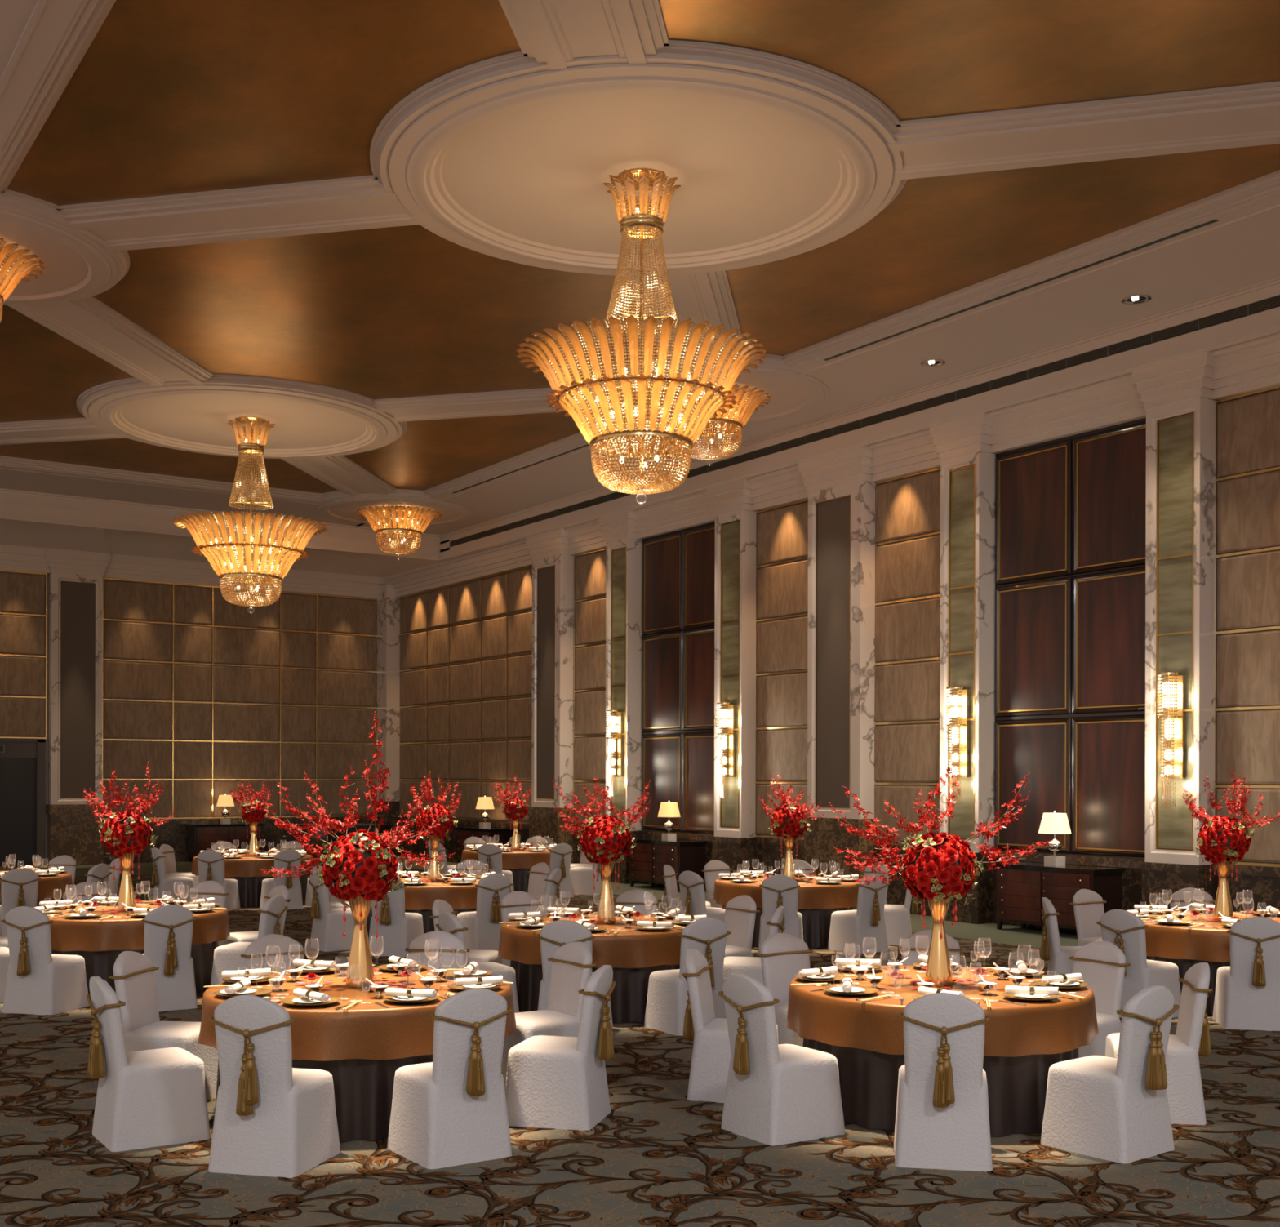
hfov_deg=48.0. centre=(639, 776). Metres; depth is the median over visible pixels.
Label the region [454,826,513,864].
base cabinet
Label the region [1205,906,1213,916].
cube
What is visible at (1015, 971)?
dinner plate
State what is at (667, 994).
banquet chair
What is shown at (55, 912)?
charger plate
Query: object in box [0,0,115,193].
ceiling beam
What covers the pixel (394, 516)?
ceiling light
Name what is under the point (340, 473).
ceiling beam
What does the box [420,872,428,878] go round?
sauce bowl
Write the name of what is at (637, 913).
candle holder
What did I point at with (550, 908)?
napkin
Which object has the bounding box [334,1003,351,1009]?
table knife
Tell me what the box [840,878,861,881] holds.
charger plate
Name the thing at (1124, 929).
banquet chair
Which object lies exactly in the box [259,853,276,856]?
napkin
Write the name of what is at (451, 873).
sauce bowl
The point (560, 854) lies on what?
banquet chair
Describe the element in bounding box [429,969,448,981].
sauce bowl
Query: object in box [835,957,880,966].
napkin
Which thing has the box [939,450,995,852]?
pilaster
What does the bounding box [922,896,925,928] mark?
pendant
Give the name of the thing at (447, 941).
banquet chair
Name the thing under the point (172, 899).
napkin
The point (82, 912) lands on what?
napkin
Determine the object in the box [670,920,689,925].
charger plate
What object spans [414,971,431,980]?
spoon
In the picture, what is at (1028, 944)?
goblet
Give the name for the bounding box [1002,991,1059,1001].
charger plate
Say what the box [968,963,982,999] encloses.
wine glass
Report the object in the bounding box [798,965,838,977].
napkin
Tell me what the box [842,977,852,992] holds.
napkin
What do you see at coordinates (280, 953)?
goblet
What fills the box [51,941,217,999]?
banquet table
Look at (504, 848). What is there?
napkin
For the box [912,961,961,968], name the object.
charger plate
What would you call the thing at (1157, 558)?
trim
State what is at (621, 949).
tablecloth
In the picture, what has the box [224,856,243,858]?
charger plate
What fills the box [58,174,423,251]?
ceiling beam
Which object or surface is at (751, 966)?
banquet chair
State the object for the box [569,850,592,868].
banquet chair
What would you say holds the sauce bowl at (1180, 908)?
on the tablecloth at (1203, 943)
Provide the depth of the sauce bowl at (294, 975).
9.27 m
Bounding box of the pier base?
[375,800,399,855]
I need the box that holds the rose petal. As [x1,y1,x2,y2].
[295,982,304,984]
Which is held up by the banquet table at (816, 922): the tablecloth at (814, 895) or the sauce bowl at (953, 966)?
the tablecloth at (814, 895)
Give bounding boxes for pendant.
[131,852,133,874]
[137,854,140,879]
[342,899,346,937]
[342,900,346,921]
[359,892,363,930]
[374,900,377,919]
[375,897,378,938]
[595,863,598,882]
[617,857,619,888]
[920,898,924,919]
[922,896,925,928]
[939,915,942,938]
[951,899,955,926]
[954,904,957,920]
[1217,862,1220,888]
[1235,860,1237,881]
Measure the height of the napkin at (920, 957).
0.060 m
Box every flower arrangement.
[83,761,175,911]
[229,777,271,856]
[259,711,454,987]
[408,771,462,880]
[490,774,533,849]
[552,776,651,923]
[758,774,825,879]
[828,759,1054,986]
[1182,770,1279,919]
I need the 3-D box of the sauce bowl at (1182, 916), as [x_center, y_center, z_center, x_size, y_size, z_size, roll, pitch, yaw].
[4.998,1.306,13.293,0.120,0.067,0.120,0,0,24]
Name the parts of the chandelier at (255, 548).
glass, glass, glass, glass, glass, glass, glass, glass, glass, glass, glass, glass, glass, glass, glass, glass, crown, crown, glass, glass, glass, crown, glass, glass, crown, glass, stem, glass, glass, crown, glass, glass, crown, glass, glass, crown, glass, glass, glass, glass, glass, glass, glass, glass, glass, glass, glass, glass, glass, glass, glass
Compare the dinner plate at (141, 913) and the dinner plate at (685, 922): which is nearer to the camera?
the dinner plate at (685, 922)
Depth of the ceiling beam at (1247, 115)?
13.01 m
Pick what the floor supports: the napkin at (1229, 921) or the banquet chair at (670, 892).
the banquet chair at (670, 892)
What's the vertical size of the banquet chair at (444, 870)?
0.950 m
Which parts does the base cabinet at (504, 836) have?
drawer, drawer, drawer, drawer, drawer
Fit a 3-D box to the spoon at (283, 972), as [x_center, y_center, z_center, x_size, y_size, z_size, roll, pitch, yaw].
[-2.233,1.234,8.921,0.030,0.051,0.109,0,0,18]
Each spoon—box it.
[274,970,285,980]
[291,963,307,971]
[311,976,323,986]
[365,977,382,986]
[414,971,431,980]
[428,964,441,971]
[857,961,872,969]
[871,968,876,978]
[892,956,907,964]
[916,974,928,984]
[978,973,990,984]
[993,963,1004,969]
[1004,970,1019,977]
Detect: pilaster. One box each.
[48,572,102,804]
[375,584,402,801]
[531,554,573,807]
[605,537,642,831]
[714,509,755,837]
[807,480,876,818]
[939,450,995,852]
[1144,396,1215,865]
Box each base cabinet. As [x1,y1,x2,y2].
[186,822,263,862]
[280,822,392,842]
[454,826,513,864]
[628,837,706,892]
[991,862,1124,929]
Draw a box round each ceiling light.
[0,237,45,322]
[355,505,441,555]
[676,383,771,463]
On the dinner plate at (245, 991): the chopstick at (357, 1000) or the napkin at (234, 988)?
the napkin at (234, 988)
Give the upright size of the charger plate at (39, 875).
0.024 m
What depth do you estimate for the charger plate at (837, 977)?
9.36 m
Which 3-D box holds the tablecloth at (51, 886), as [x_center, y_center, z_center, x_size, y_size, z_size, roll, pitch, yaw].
[-8.585,1.454,19.075,1.954,0.292,1.973,0,0,-34]
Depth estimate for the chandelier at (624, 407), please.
13.68 m
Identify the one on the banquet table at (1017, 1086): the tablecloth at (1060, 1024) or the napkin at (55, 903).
the tablecloth at (1060, 1024)
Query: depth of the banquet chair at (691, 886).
17.56 m
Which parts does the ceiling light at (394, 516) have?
glass, glass, glass, glass, glass, glass, glass, glass, ceiling plate, glass, glass, glass, glass, glass, glass, glass, glass, glass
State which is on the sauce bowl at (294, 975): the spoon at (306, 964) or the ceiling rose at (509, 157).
the spoon at (306, 964)
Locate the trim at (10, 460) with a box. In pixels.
[0,455,372,511]
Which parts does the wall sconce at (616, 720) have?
plate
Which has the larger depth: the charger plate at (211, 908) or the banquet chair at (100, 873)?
the banquet chair at (100, 873)
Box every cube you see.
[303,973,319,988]
[399,969,416,984]
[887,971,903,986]
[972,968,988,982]
[1189,911,1200,920]
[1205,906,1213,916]
[1244,909,1254,918]
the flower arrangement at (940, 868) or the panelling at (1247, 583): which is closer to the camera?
the flower arrangement at (940, 868)
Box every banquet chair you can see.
[0,867,41,935]
[0,900,8,947]
[0,906,88,1014]
[0,946,9,1003]
[46,855,79,899]
[64,863,111,900]
[64,881,111,904]
[86,976,210,1151]
[107,857,122,897]
[108,951,217,1101]
[141,904,197,1011]
[150,847,193,902]
[159,844,199,886]
[186,880,229,946]
[195,849,239,911]
[207,995,340,1177]
[208,841,237,853]
[210,894,288,985]
[222,884,290,945]
[240,933,307,972]
[259,848,303,909]
[279,840,305,851]
[305,877,346,905]
[308,865,350,940]
[308,871,354,951]
[368,879,423,956]
[386,988,513,1168]
[404,930,469,968]
[427,840,457,867]
[429,899,502,964]
[430,843,455,874]
[435,911,519,1013]
[453,859,488,875]
[457,873,513,951]
[462,836,486,849]
[475,844,514,892]
[497,890,542,966]
[501,942,596,1088]
[505,964,616,1130]
[524,835,549,847]
[527,862,550,905]
[536,920,613,1028]
[538,868,563,915]
[548,843,573,897]
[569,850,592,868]
[569,862,601,894]
[613,888,660,914]
[644,917,731,1035]
[662,864,711,914]
[675,871,725,923]
[682,949,778,1102]
[701,860,732,908]
[717,973,844,1146]
[722,894,759,957]
[722,906,785,985]
[755,933,813,1046]
[758,874,804,953]
[778,859,813,875]
[827,873,889,953]
[856,862,889,909]
[883,888,918,945]
[893,992,992,1171]
[897,929,963,965]
[1040,897,1081,975]
[1040,985,1179,1163]
[1068,941,1130,1057]
[1069,888,1106,946]
[1096,909,1181,1017]
[1105,962,1213,1124]
[1166,887,1215,911]
[1212,916,1279,1031]
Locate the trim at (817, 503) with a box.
[815,494,850,808]
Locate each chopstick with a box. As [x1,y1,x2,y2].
[203,985,230,987]
[342,1000,358,1010]
[344,1000,360,1010]
[499,921,524,923]
[791,982,826,985]
[859,994,888,1001]
[861,995,890,1001]
[1058,991,1083,999]
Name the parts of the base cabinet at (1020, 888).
leg, drawer, drawer, drawer, drawer, leg, drawer, drawer, drawer, drawer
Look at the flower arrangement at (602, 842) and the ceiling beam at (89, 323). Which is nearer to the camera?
the flower arrangement at (602, 842)
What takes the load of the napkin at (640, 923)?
on the dinner plate at (647, 927)
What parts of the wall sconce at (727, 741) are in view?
plate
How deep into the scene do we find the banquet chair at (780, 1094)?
8.33 m
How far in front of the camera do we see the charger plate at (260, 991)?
8.70 m
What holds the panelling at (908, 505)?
attached to the wall at (1277, 466)
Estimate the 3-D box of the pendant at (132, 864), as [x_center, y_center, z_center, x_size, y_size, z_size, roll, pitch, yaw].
[-4.968,0.829,14.075,0.020,0.250,0.021,0,0,-26]
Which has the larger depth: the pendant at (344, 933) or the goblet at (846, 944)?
the goblet at (846, 944)
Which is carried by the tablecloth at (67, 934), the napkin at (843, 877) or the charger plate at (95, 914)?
the charger plate at (95, 914)
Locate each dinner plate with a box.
[39,873,56,875]
[43,910,54,913]
[53,904,66,907]
[70,913,94,916]
[97,901,117,903]
[137,912,146,915]
[189,907,209,911]
[219,988,256,995]
[229,975,263,981]
[292,997,329,1004]
[297,966,329,971]
[386,963,418,968]
[392,995,428,1001]
[453,969,486,976]
[455,881,472,883]
[461,983,496,988]
[513,916,534,919]
[520,923,544,926]
[552,911,573,915]
[614,910,635,914]
[642,926,666,928]
[662,913,684,917]
[680,920,696,923]
[721,876,737,878]
[733,879,750,881]
[804,973,835,979]
[820,881,837,883]
[829,986,865,993]
[842,964,873,968]
[1008,968,1038,974]
[1013,993,1050,999]
[1048,981,1079,986]
[1136,914,1148,916]
[1148,909,1161,912]
[1157,920,1182,923]
[1195,908,1213,911]
[1266,911,1279,914]
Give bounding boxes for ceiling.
[0,0,1279,493]
[0,0,1279,534]
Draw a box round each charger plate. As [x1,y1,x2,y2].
[37,873,59,876]
[39,904,68,909]
[45,910,64,915]
[63,913,102,918]
[93,901,117,905]
[128,912,145,917]
[148,900,179,904]
[191,907,215,912]
[213,987,271,997]
[222,975,275,984]
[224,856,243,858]
[258,856,273,858]
[281,995,340,1006]
[290,966,338,973]
[377,963,426,972]
[382,994,439,1004]
[401,874,422,877]
[403,882,428,885]
[441,874,466,876]
[444,969,492,977]
[447,983,502,991]
[448,881,475,884]
[507,916,544,921]
[515,922,548,928]
[546,911,581,916]
[590,926,607,932]
[614,911,637,915]
[634,926,672,931]
[662,914,688,919]
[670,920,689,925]
[718,876,739,879]
[729,880,755,883]
[740,874,764,877]
[795,973,846,982]
[814,881,841,884]
[823,985,879,995]
[835,964,883,972]
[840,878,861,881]
[911,994,969,999]
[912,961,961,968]
[992,968,1044,977]
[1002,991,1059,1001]
[1032,980,1088,989]
[1138,914,1157,918]
[1148,911,1164,914]
[1154,920,1193,924]
[1189,908,1213,913]
[1220,923,1231,928]
[1254,911,1279,916]
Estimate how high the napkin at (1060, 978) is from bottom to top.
0.060 m
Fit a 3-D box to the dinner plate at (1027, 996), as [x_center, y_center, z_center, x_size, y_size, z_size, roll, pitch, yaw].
[2.346,1.314,8.607,0.216,0.020,0.216,0,0,-34]
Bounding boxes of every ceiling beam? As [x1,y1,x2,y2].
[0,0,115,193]
[0,417,125,444]
[6,296,213,386]
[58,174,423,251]
[281,455,396,495]
[371,387,594,422]
[498,0,669,71]
[625,270,745,362]
[885,80,1279,179]
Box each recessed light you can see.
[920,359,945,366]
[1121,293,1151,304]
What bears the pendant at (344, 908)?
attached to the flower arrangement at (360, 868)
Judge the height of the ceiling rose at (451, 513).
0.230 m
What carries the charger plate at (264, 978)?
on the tablecloth at (367, 1030)
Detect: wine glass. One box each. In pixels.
[272,963,285,998]
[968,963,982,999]
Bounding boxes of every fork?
[373,1002,388,1008]
[997,1000,1026,1004]
[1058,991,1088,993]
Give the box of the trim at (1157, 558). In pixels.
[1155,411,1194,850]
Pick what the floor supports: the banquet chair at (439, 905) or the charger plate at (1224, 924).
the banquet chair at (439, 905)
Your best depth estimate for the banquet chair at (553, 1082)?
8.61 m
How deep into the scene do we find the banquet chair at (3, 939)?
14.26 m
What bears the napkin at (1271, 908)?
on the dinner plate at (1268, 913)
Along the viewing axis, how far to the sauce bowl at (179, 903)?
14.34 m
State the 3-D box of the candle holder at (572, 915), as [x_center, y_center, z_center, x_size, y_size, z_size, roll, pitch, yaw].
[-0.598,1.282,13.004,0.103,0.089,0.108,0,0,18]
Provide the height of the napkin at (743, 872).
0.060 m
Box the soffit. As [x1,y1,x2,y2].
[0,488,441,577]
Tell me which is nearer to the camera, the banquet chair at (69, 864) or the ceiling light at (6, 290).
the ceiling light at (6, 290)
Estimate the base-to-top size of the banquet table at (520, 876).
0.764 m
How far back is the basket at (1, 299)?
16.05 m
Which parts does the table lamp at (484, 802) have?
lamp shade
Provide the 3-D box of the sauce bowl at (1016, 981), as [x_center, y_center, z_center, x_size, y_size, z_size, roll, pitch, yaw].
[2.379,1.300,9.074,0.120,0.067,0.120,0,0,-20]
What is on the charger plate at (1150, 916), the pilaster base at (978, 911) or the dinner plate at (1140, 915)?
the dinner plate at (1140, 915)
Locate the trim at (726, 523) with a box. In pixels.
[720,520,739,827]
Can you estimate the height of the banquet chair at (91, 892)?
0.950 m
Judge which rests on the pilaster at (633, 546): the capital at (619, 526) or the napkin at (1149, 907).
the capital at (619, 526)
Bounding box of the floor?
[0,856,1279,1226]
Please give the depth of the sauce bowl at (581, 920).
12.60 m
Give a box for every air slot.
[452,444,589,493]
[823,219,1218,360]
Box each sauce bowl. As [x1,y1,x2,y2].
[66,904,79,911]
[80,901,93,908]
[84,906,96,913]
[123,907,134,915]
[157,898,168,906]
[175,901,187,906]
[266,977,287,991]
[285,969,303,981]
[304,984,324,991]
[333,964,347,975]
[368,984,388,998]
[391,964,408,975]
[418,977,437,989]
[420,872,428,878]
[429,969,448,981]
[440,877,450,883]
[448,872,457,877]
[548,916,561,921]
[549,912,562,916]
[577,919,591,922]
[579,910,592,917]
[621,919,635,928]
[622,909,634,917]
[652,912,664,916]
[653,916,666,921]
[746,873,755,879]
[750,875,758,879]
[795,871,802,877]
[804,877,813,883]
[850,968,869,979]
[865,976,884,988]
[886,962,903,973]
[915,982,935,987]
[951,963,959,973]
[977,982,997,995]
[992,968,1011,979]
[1007,976,1026,986]
[1161,910,1173,917]
[1173,913,1187,919]
[1177,906,1190,914]
[1256,910,1269,917]
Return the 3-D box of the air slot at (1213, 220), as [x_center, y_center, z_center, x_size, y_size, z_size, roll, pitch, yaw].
[4.278,-5.788,17.439,0.055,0.022,6.100,0,0,-34]
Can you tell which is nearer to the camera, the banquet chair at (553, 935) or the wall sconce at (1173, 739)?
the banquet chair at (553, 935)
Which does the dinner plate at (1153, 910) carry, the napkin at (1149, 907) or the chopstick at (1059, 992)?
the napkin at (1149, 907)
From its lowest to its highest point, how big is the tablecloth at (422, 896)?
0.293 m
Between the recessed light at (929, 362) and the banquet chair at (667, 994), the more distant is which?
the recessed light at (929, 362)
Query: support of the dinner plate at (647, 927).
on the charger plate at (642, 928)
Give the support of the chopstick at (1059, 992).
on the tablecloth at (1060, 1024)
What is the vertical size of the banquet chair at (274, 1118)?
0.950 m
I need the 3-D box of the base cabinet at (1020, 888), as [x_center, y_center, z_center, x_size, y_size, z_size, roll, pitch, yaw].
[5.601,1.657,19.374,0.633,0.915,1.720,0,0,-34]
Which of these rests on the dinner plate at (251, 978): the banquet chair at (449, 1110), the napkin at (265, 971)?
the napkin at (265, 971)
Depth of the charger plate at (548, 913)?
13.64 m
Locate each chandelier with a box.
[173,416,327,608]
[515,168,767,503]
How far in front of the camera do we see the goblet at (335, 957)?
8.55 m
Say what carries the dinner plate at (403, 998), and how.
on the charger plate at (389, 998)
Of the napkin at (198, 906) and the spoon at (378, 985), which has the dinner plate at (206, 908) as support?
the napkin at (198, 906)
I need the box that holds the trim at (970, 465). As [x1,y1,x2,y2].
[947,463,975,839]
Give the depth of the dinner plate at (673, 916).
13.54 m
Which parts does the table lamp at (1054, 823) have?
lamp shade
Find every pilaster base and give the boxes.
[45,804,105,865]
[526,806,573,863]
[601,831,639,884]
[711,835,755,873]
[804,817,876,879]
[944,851,993,924]
[1140,862,1214,909]
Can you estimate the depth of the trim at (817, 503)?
23.61 m
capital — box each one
[44,547,110,576]
[525,528,574,560]
[599,509,642,542]
[706,477,753,516]
[798,444,874,493]
[928,412,995,461]
[1132,351,1216,410]
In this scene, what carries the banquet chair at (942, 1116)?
on the floor
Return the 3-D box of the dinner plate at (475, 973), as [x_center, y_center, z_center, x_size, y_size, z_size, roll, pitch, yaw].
[-1.127,1.305,9.525,0.216,0.020,0.216,0,0,-34]
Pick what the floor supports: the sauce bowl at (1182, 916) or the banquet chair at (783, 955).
the banquet chair at (783, 955)
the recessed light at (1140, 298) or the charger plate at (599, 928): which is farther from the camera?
the recessed light at (1140, 298)
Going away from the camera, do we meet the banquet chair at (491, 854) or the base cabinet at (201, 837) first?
the banquet chair at (491, 854)
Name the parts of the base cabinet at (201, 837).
drawer, drawer, drawer, drawer, drawer, drawer, drawer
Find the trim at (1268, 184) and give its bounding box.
[418,169,1279,509]
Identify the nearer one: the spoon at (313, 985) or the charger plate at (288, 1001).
the charger plate at (288, 1001)
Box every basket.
[0,297,3,322]
[219,575,282,606]
[375,530,422,555]
[590,435,692,494]
[682,421,742,459]
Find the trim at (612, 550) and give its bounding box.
[610,546,626,822]
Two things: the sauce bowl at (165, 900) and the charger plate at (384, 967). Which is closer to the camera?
the charger plate at (384, 967)
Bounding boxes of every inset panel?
[60,580,95,798]
[537,565,555,799]
[612,548,625,820]
[721,521,738,826]
[817,496,849,807]
[950,466,973,838]
[1158,414,1192,848]
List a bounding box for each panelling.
[0,569,47,739]
[102,577,377,819]
[399,565,532,823]
[573,547,606,826]
[755,498,808,839]
[874,466,940,845]
[1214,385,1279,866]
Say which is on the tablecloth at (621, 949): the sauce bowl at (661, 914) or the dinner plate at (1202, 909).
the sauce bowl at (661, 914)
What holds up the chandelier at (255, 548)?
hanging from the ceiling rose at (311, 420)
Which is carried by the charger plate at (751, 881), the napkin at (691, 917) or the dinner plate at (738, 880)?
the dinner plate at (738, 880)
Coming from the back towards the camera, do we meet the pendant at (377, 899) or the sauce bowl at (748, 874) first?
the sauce bowl at (748, 874)
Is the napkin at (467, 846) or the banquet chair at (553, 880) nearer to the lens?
the banquet chair at (553, 880)
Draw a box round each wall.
[0,571,375,865]
[402,466,1279,863]
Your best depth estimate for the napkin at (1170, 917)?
12.93 m
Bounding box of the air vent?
[449,294,1279,546]
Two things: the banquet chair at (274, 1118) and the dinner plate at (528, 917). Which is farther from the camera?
the dinner plate at (528, 917)
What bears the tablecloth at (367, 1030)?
on the banquet table at (363, 1088)
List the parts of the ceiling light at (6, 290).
ceiling plate, glass, glass, glass, glass, glass, glass, glass, glass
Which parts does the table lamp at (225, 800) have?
lamp shade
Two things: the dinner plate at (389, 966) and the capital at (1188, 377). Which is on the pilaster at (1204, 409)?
the capital at (1188, 377)
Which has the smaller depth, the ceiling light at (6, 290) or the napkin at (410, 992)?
the napkin at (410, 992)
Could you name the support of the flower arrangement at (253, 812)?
on the tablecloth at (246, 866)
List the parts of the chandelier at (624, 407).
glass, glass, glass, glass, glass, glass, glass, glass, glass, glass, glass, glass, glass, glass, glass, glass, glass, glass, glass, glass, glass, glass, glass, glass, crown, glass, glass, glass, crown, glass, glass, glass, crown, crown, glass, glass, crown, glass, stem, crown, glass, glass, crown, glass, glass, crown, glass, glass, glass, crown, glass, crown, glass, glass, glass, glass, glass, glass, glass, glass, glass, glass, glass, glass, glass, glass, glass, glass, glass, glass, glass, glass, glass, glass, glass, glass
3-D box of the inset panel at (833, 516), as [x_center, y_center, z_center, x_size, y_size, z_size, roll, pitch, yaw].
[3.198,-1.997,23.332,0.150,4.990,0.820,0,0,-34]
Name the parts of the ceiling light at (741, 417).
light stem, ceiling plate, glass, glass, glass, glass, glass, glass, glass, glass, glass, glass, glass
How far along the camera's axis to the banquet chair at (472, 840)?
27.32 m
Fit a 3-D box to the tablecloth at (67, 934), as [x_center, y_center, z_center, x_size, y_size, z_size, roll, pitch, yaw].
[-5.063,1.462,14.158,1.969,0.290,1.958,0,0,-43]
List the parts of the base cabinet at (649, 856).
leg, drawer, drawer, drawer, drawer, drawer, drawer, drawer, drawer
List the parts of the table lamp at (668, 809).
lamp shade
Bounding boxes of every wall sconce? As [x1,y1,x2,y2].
[606,710,623,794]
[716,702,735,798]
[946,686,969,803]
[1156,671,1185,808]
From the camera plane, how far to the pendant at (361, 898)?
8.99 m
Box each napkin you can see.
[25,865,35,869]
[34,904,53,911]
[35,869,60,874]
[39,899,72,906]
[48,866,64,870]
[77,907,87,915]
[93,896,118,902]
[133,907,155,913]
[162,894,174,901]
[182,902,214,909]
[191,897,215,904]
[221,968,271,978]
[224,853,236,857]
[224,978,250,994]
[229,848,247,852]
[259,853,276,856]
[293,959,336,968]
[293,987,329,1002]
[297,851,306,854]
[385,987,436,997]
[388,955,417,967]
[395,870,419,875]
[404,877,422,883]
[448,870,459,873]
[451,877,476,882]
[453,975,503,986]
[462,961,478,974]
[466,844,482,847]
[482,871,495,875]
[499,846,509,850]
[507,911,540,918]
[523,916,540,925]
[528,846,546,849]
[546,906,579,912]
[575,920,595,929]
[615,905,634,912]
[636,920,672,927]
[666,907,679,915]
[675,915,706,921]
[717,872,740,877]
[739,870,763,874]
[739,875,744,880]
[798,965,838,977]
[816,877,840,881]
[831,871,838,875]
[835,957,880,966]
[840,874,858,879]
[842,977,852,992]
[917,954,953,963]
[917,986,965,996]
[1004,985,1058,995]
[1016,960,1027,973]
[1041,973,1082,983]
[1125,908,1149,915]
[1133,904,1168,910]
[1165,914,1173,922]
[1191,902,1214,909]
[1222,918,1242,924]
[1266,906,1279,913]
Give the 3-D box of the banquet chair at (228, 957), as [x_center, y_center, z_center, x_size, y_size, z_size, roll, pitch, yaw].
[-3.752,1.615,13.885,0.626,0.950,0.540,0,0,10]
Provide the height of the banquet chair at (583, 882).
0.950 m
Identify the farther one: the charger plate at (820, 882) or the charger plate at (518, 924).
the charger plate at (820, 882)
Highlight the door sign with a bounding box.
[0,744,4,752]
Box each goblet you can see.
[275,952,290,995]
[333,956,350,999]
[845,944,860,984]
[862,937,876,975]
[880,951,895,993]
[915,935,928,972]
[1017,944,1031,984]
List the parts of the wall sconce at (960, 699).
plate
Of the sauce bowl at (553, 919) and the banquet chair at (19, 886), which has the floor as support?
the banquet chair at (19, 886)
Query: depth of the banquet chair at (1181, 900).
14.99 m
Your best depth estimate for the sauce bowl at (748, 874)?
18.67 m
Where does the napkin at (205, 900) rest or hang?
on the dinner plate
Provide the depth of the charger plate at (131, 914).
13.50 m
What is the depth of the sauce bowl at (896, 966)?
9.68 m
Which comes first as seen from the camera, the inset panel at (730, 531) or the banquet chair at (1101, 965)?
the banquet chair at (1101, 965)
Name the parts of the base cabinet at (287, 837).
lid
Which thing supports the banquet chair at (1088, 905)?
on the floor
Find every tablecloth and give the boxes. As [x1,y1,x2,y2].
[0,871,73,902]
[48,902,230,951]
[191,853,313,877]
[197,967,515,1061]
[370,875,511,910]
[460,847,551,869]
[497,913,685,968]
[712,875,859,909]
[786,965,1098,1057]
[1142,911,1279,962]
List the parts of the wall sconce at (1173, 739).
plate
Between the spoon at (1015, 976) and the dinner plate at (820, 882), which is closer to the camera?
the spoon at (1015, 976)
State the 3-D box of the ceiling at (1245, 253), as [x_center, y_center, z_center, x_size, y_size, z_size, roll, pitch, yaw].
[-4.045,-6.010,14.442,21.470,0.400,34.470,0,0,-34]
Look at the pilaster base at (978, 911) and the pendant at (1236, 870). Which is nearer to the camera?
the pendant at (1236, 870)
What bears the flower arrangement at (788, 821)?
on the tablecloth at (814, 895)
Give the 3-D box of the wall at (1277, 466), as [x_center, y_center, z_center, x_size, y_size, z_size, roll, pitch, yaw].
[4.127,-1.840,22.717,0.300,7.900,39.000,0,0,-34]
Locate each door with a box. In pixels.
[0,736,45,866]
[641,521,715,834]
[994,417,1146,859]
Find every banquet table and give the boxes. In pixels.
[0,897,64,906]
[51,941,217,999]
[214,1054,432,1142]
[224,874,306,906]
[366,907,476,939]
[502,868,530,892]
[510,960,679,1023]
[722,905,856,947]
[803,1038,1078,1137]
[1146,955,1230,1014]
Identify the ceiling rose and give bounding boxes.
[0,189,129,304]
[76,373,407,458]
[315,488,475,525]
[369,40,906,275]
[600,351,830,425]
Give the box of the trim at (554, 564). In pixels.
[536,564,555,799]
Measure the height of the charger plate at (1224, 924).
0.024 m
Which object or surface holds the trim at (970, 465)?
attached to the pilaster at (984, 581)
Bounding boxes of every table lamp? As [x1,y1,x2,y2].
[216,794,234,824]
[475,795,494,828]
[657,800,680,840]
[1038,811,1071,866]
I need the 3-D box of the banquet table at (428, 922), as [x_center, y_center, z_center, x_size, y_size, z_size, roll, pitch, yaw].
[-2.612,1.711,18.281,1.878,0.764,1.878,0,0,21]
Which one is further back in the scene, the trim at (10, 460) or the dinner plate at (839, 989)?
the trim at (10, 460)
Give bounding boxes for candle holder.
[88,902,99,911]
[134,898,142,907]
[153,900,162,906]
[454,873,462,878]
[568,913,578,918]
[632,911,643,922]
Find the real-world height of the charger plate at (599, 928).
0.024 m
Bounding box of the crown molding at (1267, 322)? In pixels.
[439,275,1279,560]
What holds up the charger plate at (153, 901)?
on the tablecloth at (67, 934)
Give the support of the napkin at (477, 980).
on the dinner plate at (484, 985)
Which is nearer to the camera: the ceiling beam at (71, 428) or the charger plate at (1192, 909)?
the charger plate at (1192, 909)
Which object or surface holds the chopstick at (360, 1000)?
on the tablecloth at (367, 1030)
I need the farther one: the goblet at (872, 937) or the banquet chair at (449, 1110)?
the goblet at (872, 937)

